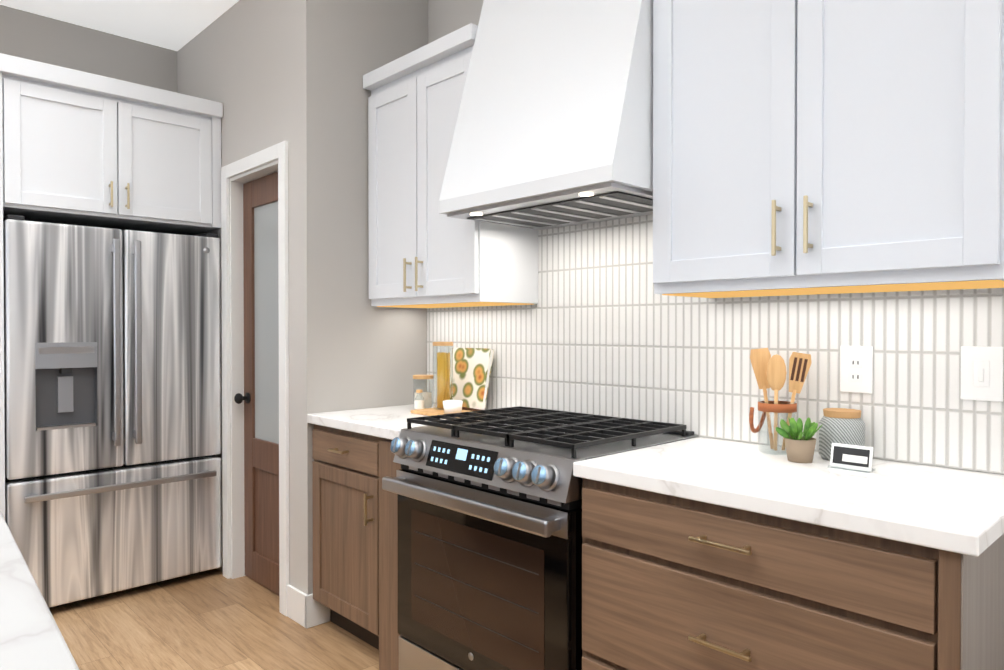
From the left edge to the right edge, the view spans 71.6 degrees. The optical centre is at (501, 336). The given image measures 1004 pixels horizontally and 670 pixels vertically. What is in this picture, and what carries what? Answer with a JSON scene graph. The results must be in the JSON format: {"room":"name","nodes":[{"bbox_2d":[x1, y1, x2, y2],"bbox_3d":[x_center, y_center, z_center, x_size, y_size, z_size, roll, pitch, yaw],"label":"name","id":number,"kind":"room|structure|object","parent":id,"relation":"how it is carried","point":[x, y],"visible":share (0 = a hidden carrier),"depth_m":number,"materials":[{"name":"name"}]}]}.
{"room":"kitchen","nodes":[
{"label":"kitchen","id":0,"kind":"room"},
{"bbox_2d":[0,5,176,92],"bbox_3d":[-3.455,-0.203,2.673,5.500,2.900,0.100,-1,1,-44],"label":"wall","id":1,"kind":"structure","parent":0,"point":[36,37],"depth_m":3.74,"materials":[{"name":"paint"}]},
{"bbox_2d":[0,0,238,50],"bbox_3d":[-1.075,-1.677,0.159,5.700,0.100,7.000,-1,1,-44],"label":"ceiling","id":2,"kind":"structure","parent":0,"point":[175,25],"depth_m":3.61,"materials":[{"name":"white paint"}]},
{"bbox_2d":[49,568,378,669],"bbox_3d":[-1.075,1.322,0.190,5.700,0.100,7.000,-1,1,-44],"label":"floor","id":3,"kind":"structure","parent":0,"point":[214,619],"depth_m":2.91,"materials":[{"name":"brown wood"}]},
{"bbox_2d":[0,53,222,518],"bbox_3d":[-2.021,0.019,3.494,0.986,2.440,0.684,-1,1,-44],"label":"tall cabinet","id":4,"kind":"object","parent":3,"relation":"on","point":[80,148],"visible":1,"depth_m":3.23,"materials":[{"name":"white wood"}]},
{"bbox_2d":[3,215,221,608],"bbox_3d":[-1.987,0.356,3.499,0.914,1.765,0.728,-1,1,-44],"label":"refrigerator","id":5,"kind":"object","parent":3,"relation":"on","point":[112,366],"visible":0.98,"depth_m":3.23,"materials":[{"name":"grey metal"}]},
{"bbox_2d":[312,424,400,669],"bbox_3d":[-0.372,0.808,2.940,0.674,0.874,0.675,-1,1,-44],"label":"base cabinet","id":6,"kind":"object","parent":3,"relation":"on","point":[355,571],"visible":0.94,"depth_m":2.72,"materials":[{"name":"brown wood"}]},
{"bbox_2d":[307,404,490,439],"bbox_3d":[-0.363,0.350,2.943,0.652,0.039,0.676,-1,1,-44],"label":"countertop","id":7,"kind":"structure","parent":6,"relation":"on","point":[389,422],"depth_m":2.81,"materials":[{"name":"white stone"}]},
{"bbox_2d":[414,390,423,408],"bbox_3d":[-0.362,0.282,3.047,0.043,0.094,0.043,-1,1,-44],"label":"bottle","id":8,"kind":"object","parent":7,"relation":"on","point":[419,403],"visible":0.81,"depth_m":3.03,"materials":[{"name":"clear glass"}]},
{"bbox_2d":[413,375,432,408],"bbox_3d":[-0.359,0.253,3.167,0.094,0.150,0.094,-1,1,-44],"label":"glass jar","id":9,"kind":"object","parent":7,"relation":"on","point":[427,399],"visible":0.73,"depth_m":3.14,"materials":[{"name":"clear glass"}]},
{"bbox_2d":[411,407,469,417],"bbox_3d":[-0.230,0.324,2.939,0.180,0.012,0.310,-1,1,-44],"label":"cutting board","id":10,"kind":"object","parent":7,"relation":"on","point":[430,411],"visible":0.35,"depth_m":2.94,"materials":[{"name":"brown wood"}]},
{"bbox_2d":[433,342,452,409],"bbox_3d":[-0.256,0.170,3.023,0.090,0.291,0.090,-1,1,-44],"label":"pasta jar","id":11,"kind":"object","parent":10,"relation":"on","point":[443,361],"visible":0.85,"depth_m":3.00,"materials":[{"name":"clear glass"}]},
{"bbox_2d":[443,400,462,413],"bbox_3d":[-0.203,0.292,2.874,0.084,0.050,0.084,-1,1,-44],"label":"ramekin","id":12,"kind":"object","parent":10,"relation":"on","point":[451,406],"visible":0.92,"depth_m":2.84,"materials":[{"name":"white ceramic"}]},
{"bbox_2d":[450,348,493,410],"bbox_3d":[-0.157,0.192,3.083,0.108,0.278,0.250,-1,1,-44],"label":"cookbook stand","id":13,"kind":"object","parent":7,"relation":"on","point":[471,370],"visible":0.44,"depth_m":3.06,"materials":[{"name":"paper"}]},
{"bbox_2d":[382,406,697,669],"bbox_3d":[0.113,0.772,2.375,0.727,0.957,0.813,-1,1,-44],"label":"range","id":14,"kind":"object","parent":3,"relation":"on","point":[489,530],"visible":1,"depth_m":2.14,"materials":[{"name":"grey"}]},
{"bbox_2d":[582,478,1003,669],"bbox_3d":[0.733,0.820,1.780,0.674,0.874,0.897,-1,1,-44],"label":"base cabinet","id":15,"kind":"object","parent":3,"relation":"on","point":[669,582],"visible":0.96,"depth_m":1.51,"materials":[{"name":"brown wood"}]},
{"bbox_2d":[573,437,1003,556],"bbox_3d":[0.748,0.362,1.776,0.652,0.039,0.929,-1,1,-44],"label":"countertop","id":16,"kind":"structure","parent":15,"relation":"on","point":[960,511],"depth_m":1.59,"materials":[{"name":"white stone"}]},
{"bbox_2d":[749,348,811,454],"bbox_3d":[0.802,0.187,2.027,0.106,0.304,0.170,-1,1,-44],"label":"jar","id":17,"kind":"object","parent":16,"relation":"on","point":[769,371],"visible":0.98,"depth_m":2.01,"materials":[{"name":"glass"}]},
{"bbox_2d":[776,417,822,462],"bbox_3d":[0.812,0.279,1.896,0.111,0.122,0.109,-1,1,-44],"label":"potted plant","id":18,"kind":"object","parent":16,"relation":"on","point":[800,447],"visible":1,"depth_m":1.88,"materials":[{"name":"green plant"}]},
{"bbox_2d":[819,408,864,460],"bbox_3d":[0.941,0.272,1.926,0.116,0.136,0.116,-1,1,-44],"label":"ceramic jar","id":19,"kind":"object","parent":16,"relation":"on","point":[843,425],"visible":0.85,"depth_m":1.89,"materials":[{"name":"grey ceramic"}]},
{"bbox_2d":[829,443,874,472],"bbox_3d":[0.899,0.311,1.790,0.048,0.062,0.100,-1,1,-44],"label":"card holder","id":20,"kind":"object","parent":16,"relation":"on","point":[847,457],"visible":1,"depth_m":1.78,"materials":[{"name":"white plastic"}]},
{"bbox_3d":[-1.121,0.831,0.675,1.225,0.874,3.662,-1,1,-44],"label":"kitchen island","id":21,"kind":"object","parent":3,"relation":"on","visible":0},
{"bbox_2d":[0,511,78,669],"bbox_3d":[-1.123,0.373,0.668,1.120,0.039,3.690,0,1,-40],"label":"island countertop","id":22,"kind":"structure","parent":21,"relation":"on","point":[31,637],"depth_m":0.85,"materials":[{"name":"stone"}]},
{"bbox_2d":[177,0,331,619],"bbox_3d":[-1.321,-0.212,3.565,0.120,2.900,1.550,-1,1,-44],"label":"wall","id":23,"kind":"structure","parent":0,"point":[261,70],"depth_m":3.04,"materials":[{"name":"paint"}]},
{"bbox_2d":[221,141,288,615],"bbox_3d":[-1.150,0.188,3.376,0.138,2.105,0.705,-1,1,-44],"label":"door frame","id":24,"kind":"structure","parent":23,"relation":"attached to","point":[232,262],"depth_m":3.54,"materials":[{"name":"white wood"}]},
{"bbox_2d":[234,172,278,594],"bbox_3d":[-1.155,0.227,3.372,0.106,2.014,0.539,-1,1,-44],"label":"pantry door","id":25,"kind":"structure","parent":23,"relation":"in","point":[260,397],"depth_m":3.45,"materials":[{"name":"brown wood"}]},
{"bbox_2d":[287,585,329,628],"bbox_3d":[-0.851,1.173,3.060,0.114,0.140,0.179,-1,1,-44],"label":"baseboard","id":26,"kind":"structure","parent":23,"relation":"attached to","point":[306,611],"depth_m":3.00,"materials":[{"name":"white wood"}]},
{"bbox_2d":[331,0,427,411],"bbox_3d":[-0.593,-0.209,3.271,0.530,2.900,0.120,-1,1,-44],"label":"wall","id":27,"kind":"structure","parent":0,"point":[379,356],"depth_m":3.14,"materials":[{"name":"paint"}]},
{"bbox_2d":[428,0,1003,474],"bbox_3d":[0.952,-0.197,2.105,0.100,2.900,7.000,-1,1,-44],"label":"wall","id":28,"kind":"structure","parent":0,"point":[446,16],"depth_m":3.27,"materials":[{"name":"paint"}]},
{"bbox_2d":[363,23,537,307],"bbox_3d":[-0.242,-0.654,3.000,0.384,1.044,0.746,-1,1,-44],"label":"upper cabinet","id":29,"kind":"object","parent":28,"relation":"attached to","point":[423,253],"visible":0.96,"depth_m":2.85,"materials":[{"name":"white wood"}]},
{"bbox_2d":[439,0,652,229],"bbox_3d":[0.232,-1.034,2.395,0.528,1.227,0.775,-1,1,-44],"label":"range hood","id":30,"kind":"object","parent":28,"relation":"attached to","point":[554,126],"visible":0.92,"depth_m":2.21,"materials":[{"name":"white"}]},
{"bbox_2d":[427,214,1003,473],"bbox_3d":[0.481,-0.053,2.519,0.010,0.772,2.448,-1,1,-44],"label":"backsplash","id":31,"kind":"structure","parent":28,"relation":"attached to","point":[601,328],"depth_m":2.29,"materials":[{"name":"tile"}]},
{"bbox_2d":[840,346,872,393],"bbox_3d":[0.999,0.093,1.963,0.007,0.132,0.086,-1,1,-44],"label":"electrical outlet plate","id":32,"kind":"object","parent":31,"relation":"attached to","point":[856,369],"visible":1,"depth_m":1.96,"materials":[{"name":"white plastic"}]},
{"bbox_2d":[960,346,1003,401],"bbox_3d":[1.203,0.094,1.746,0.012,0.136,0.090,-1,1,-44],"label":"switch plate","id":33,"kind":"object","parent":31,"relation":"attached to","point":[981,373],"visible":1,"depth_m":1.74,"materials":[{"name":"white plastic"}]},
{"bbox_2d":[653,0,1003,297],"bbox_3d":[0.850,-0.642,1.853,0.384,1.044,0.863,-1,1,-44],"label":"upper cabinet","id":34,"kind":"object","parent":28,"relation":"attached to","point":[807,147],"visible":1,"depth_m":1.70,"materials":[{"name":"white wood"}]}
]}

